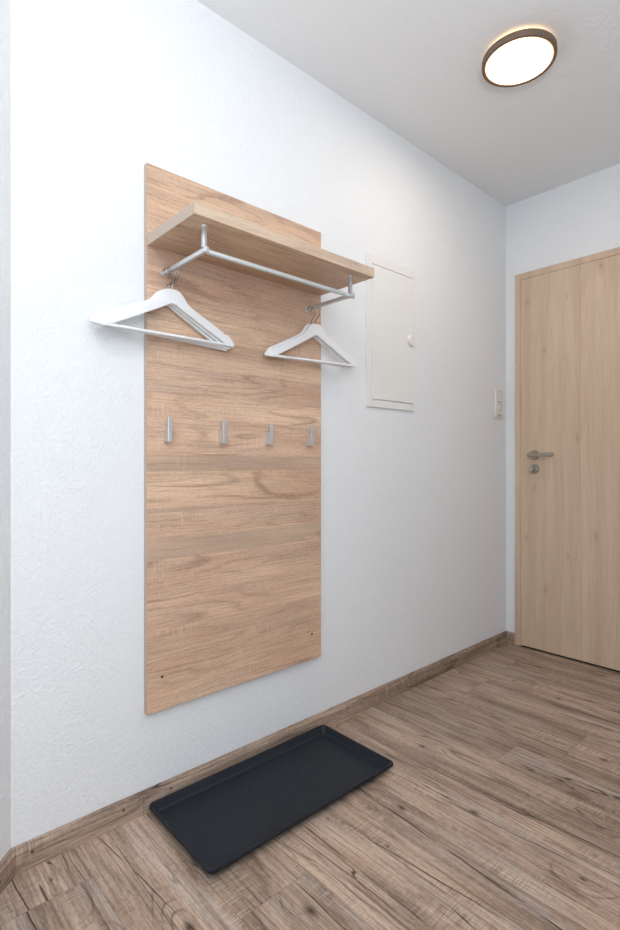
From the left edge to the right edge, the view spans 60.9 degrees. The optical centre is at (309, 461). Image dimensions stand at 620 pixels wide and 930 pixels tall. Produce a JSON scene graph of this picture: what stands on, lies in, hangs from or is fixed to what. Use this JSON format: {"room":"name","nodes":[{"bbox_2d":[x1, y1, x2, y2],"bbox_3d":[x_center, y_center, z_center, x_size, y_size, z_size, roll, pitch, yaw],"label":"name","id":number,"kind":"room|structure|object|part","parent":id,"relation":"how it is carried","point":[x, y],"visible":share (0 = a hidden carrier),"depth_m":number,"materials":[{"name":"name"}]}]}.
{"room":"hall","nodes":[
{"label":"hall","id":0,"kind":"room"},
{"bbox_2d":[0,0,10,860],"bbox_3d":[-0.790,-0.212,1.044,0.098,2.448,0.679,0,0,1],"label":"wall","id":1,"kind":"structure","parent":0,"point":[5,5],"depth_m":1.27,"materials":[{"name":"white paint"}]},
{"bbox_2d":[0,849,14,894],"bbox_3d":[-0.738,0.979,1.040,0.016,0.062,0.509,0,0,3],"label":"baseboard","id":2,"kind":"structure","parent":1,"relation":"attached to","point":[7,863],"depth_m":1.26,"materials":[{"name":"brown wood"}]},
{"bbox_2d":[11,0,505,847],"bbox_3d":[0.188,-0.212,2.215,2.602,2.448,0.120,0,0,-42],"label":"wall","id":3,"kind":"structure","parent":0,"point":[413,503],"depth_m":1.60,"materials":[{"name":"white paint"}]},
{"bbox_2d":[144,163,373,714],"bbox_3d":[-0.130,-0.066,1.653,0.689,1.586,0.281,0,0,-42],"label":"coat rack","id":4,"kind":"object","parent":3,"relation":"attached to","point":[232,437],"visible":0.93,"depth_m":1.68,"materials":[{"name":"brown wood"}]},
{"bbox_2d":[89,268,227,350],"bbox_3d":[-0.423,-0.459,1.535,0.433,0.214,0.009,0,0,-43],"label":"clothes hanger","id":5,"kind":"object","parent":4,"relation":"hanging from","point":[95,314],"visible":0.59,"depth_m":1.55,"materials":[{"name":"white plastic"}]},
{"bbox_2d":[93,267,230,348],"bbox_3d":[-0.409,-0.463,1.530,0.433,0.206,0.010,1,-1,-44],"label":"clothes hanger","id":6,"kind":"object","parent":4,"relation":"hanging from","point":[97,318],"visible":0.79,"depth_m":1.55,"materials":[{"name":"white plastic"}]},
{"bbox_2d":[98,266,233,346],"bbox_3d":[-0.397,-0.463,1.523,0.433,0.206,0.010,-1,1,-45],"label":"clothes hanger","id":7,"kind":"object","parent":4,"relation":"hanging from","point":[167,296],"visible":0.93,"depth_m":1.51,"materials":[{"name":"white plastic"}]},
{"bbox_3d":[-0.349,-0.556,1.465,0.011,0.012,0.230,0,0,-42],"label":"support arm","id":8,"kind":"part","parent":4,"relation":"part of","materials":[{"name":"silver metal"}]},
{"bbox_3d":[-0.279,-0.591,1.388,0.012,0.056,0.011,0,0,-42],"label":"shelf post","id":9,"kind":"part","parent":4,"relation":"part of","materials":[{"name":"silver metal"}]},
{"bbox_2d":[148,213,373,295],"bbox_3d":[-0.125,-0.637,1.647,0.684,0.031,0.262,0,0,-42],"label":"shelf","id":10,"kind":"object","parent":4,"relation":"attached to","point":[179,237],"depth_m":1.57,"materials":[{"name":"brown wood"}]},
{"bbox_3d":[-0.062,-0.556,1.586,0.571,0.012,0.012,0,0,-42],"label":"hanging rail","id":11,"kind":"part","parent":4,"relation":"part of","materials":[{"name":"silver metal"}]},
{"bbox_2d":[264,306,352,367],"bbox_3d":[0.005,-0.463,1.911,0.433,0.206,0.010,-2,1,-43],"label":"clothes hanger","id":12,"kind":"object","parent":4,"relation":"hanging from","point":[316,338],"visible":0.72,"depth_m":1.92,"materials":[{"name":"white plastic"}]},
{"bbox_2d":[268,307,357,366],"bbox_3d":[0.023,-0.459,1.908,0.433,0.213,0.010,0,0,-42],"label":"clothes hanger","id":13,"kind":"object","parent":4,"relation":"hanging from","point":[315,329],"visible":0.94,"depth_m":1.90,"materials":[{"name":"white plastic"}]},
{"bbox_3d":[0.065,-0.556,1.841,0.011,0.012,0.230,0,0,-42],"label":"support arm","id":14,"kind":"part","parent":4,"relation":"part of","materials":[{"name":"silver metal"}]},
{"bbox_3d":[0.135,-0.591,1.764,0.012,0.056,0.011,0,0,-42],"label":"shelf post","id":15,"kind":"part","parent":4,"relation":"part of","materials":[{"name":"silver metal"}]},
{"bbox_2d":[11,631,506,875],"bbox_3d":[0.189,0.979,2.123,2.481,0.062,0.016,0,0,-42],"label":"baseboard","id":16,"kind":"structure","parent":3,"relation":"attached to","point":[29,854],"depth_m":1.65,"materials":[{"name":"brown wood"}]},
{"bbox_2d":[366,252,414,410],"bbox_3d":[0.354,-0.545,2.273,0.323,0.633,0.018,0,0,-42],"label":"box","id":17,"kind":"object","parent":3,"relation":"attached to","point":[390,340],"visible":1,"depth_m":2.26,"materials":[{"name":"white paint"}]},
{"bbox_2d":[494,389,502,417],"bbox_3d":[1.039,-0.320,2.895,0.076,0.152,0.018,0,0,-42],"label":"light switch","id":18,"kind":"object","parent":3,"relation":"attached to","point":[498,394],"visible":1,"depth_m":2.88,"materials":[{"name":"white plastic"}]},
{"bbox_2d":[497,405,502,415],"bbox_3d":[1.042,-0.284,2.891,0.055,0.058,0.006,0,0,-42],"label":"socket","id":19,"kind":"object","parent":18,"relation":"attached to","point":[499,407],"depth_m":2.89,"materials":[{"name":"white plastic"}]},
{"bbox_2d":[0,643,619,929],"bbox_3d":[0.219,1.010,0.844,4.160,0.001,1.950,0,0,-42],"label":"floor","id":20,"kind":"structure","parent":0,"point":[497,807],"depth_m":1.40,"materials":[{"name":"brown laminate"}]},
{"bbox_2d":[149,725,392,873],"bbox_3d":[-0.094,0.994,1.617,0.696,0.030,0.341,0,0,-42],"label":"tray","id":21,"kind":"object","parent":20,"relation":"on","point":[220,818],"visible":1,"depth_m":1.59,"materials":[{"name":"black plastic"}]},
{"bbox_2d":[197,0,619,205],"bbox_3d":[0.219,-1.486,0.844,4.400,0.100,2.190,0,0,-42],"label":"ceiling","id":22,"kind":"structure","parent":0,"point":[414,67],"depth_m":1.95,"materials":[{"name":"white paint"}]},
{"bbox_2d":[482,28,556,86],"bbox_3d":[0.731,-1.417,1.848,0.246,0.038,0.246,0,0,-42],"label":"ceiling light","id":23,"kind":"object","parent":22,"relation":"in","point":[519,57],"visible":1,"depth_m":1.82,"materials":[{"name":"white plastic"}]},
{"bbox_2d":[506,164,619,632],"bbox_3d":[1.842,-0.212,2.240,0.120,2.448,2.070,0,0,-42],"label":"wall","id":24,"kind":"structure","parent":0,"point":[578,218],"depth_m":2.82,"materials":[{"name":"white paint"}]},
{"bbox_2d":[506,631,514,644],"bbox_3d":[1.117,0.979,2.937,0.014,0.062,0.060,0,0,-42],"label":"baseboard","id":25,"kind":"structure","parent":24,"relation":"attached to","point":[510,635],"depth_m":2.93,"materials":[{"name":"brown wood"}]},
{"bbox_2d":[515,247,619,671],"bbox_3d":[1.426,-0.010,2.546,0.084,2.039,0.936,0,0,-42],"label":"door","id":26,"kind":"structure","parent":24,"relation":"in","point":[567,314],"depth_m":2.70,"materials":[{"name":"brown wood"}]},
{"bbox_3d":[1.451,0.006,2.569,0.016,2.004,0.936,0,0,-42],"label":"frame","id":27,"kind":"part","parent":26,"relation":"part of","materials":[{"name":"brown wood"}]},
{"bbox_3d":[1.211,-0.038,2.762,0.056,0.020,0.132,0,0,-42],"label":"lever","id":28,"kind":"part","parent":26,"relation":"part of","materials":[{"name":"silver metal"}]}
]}

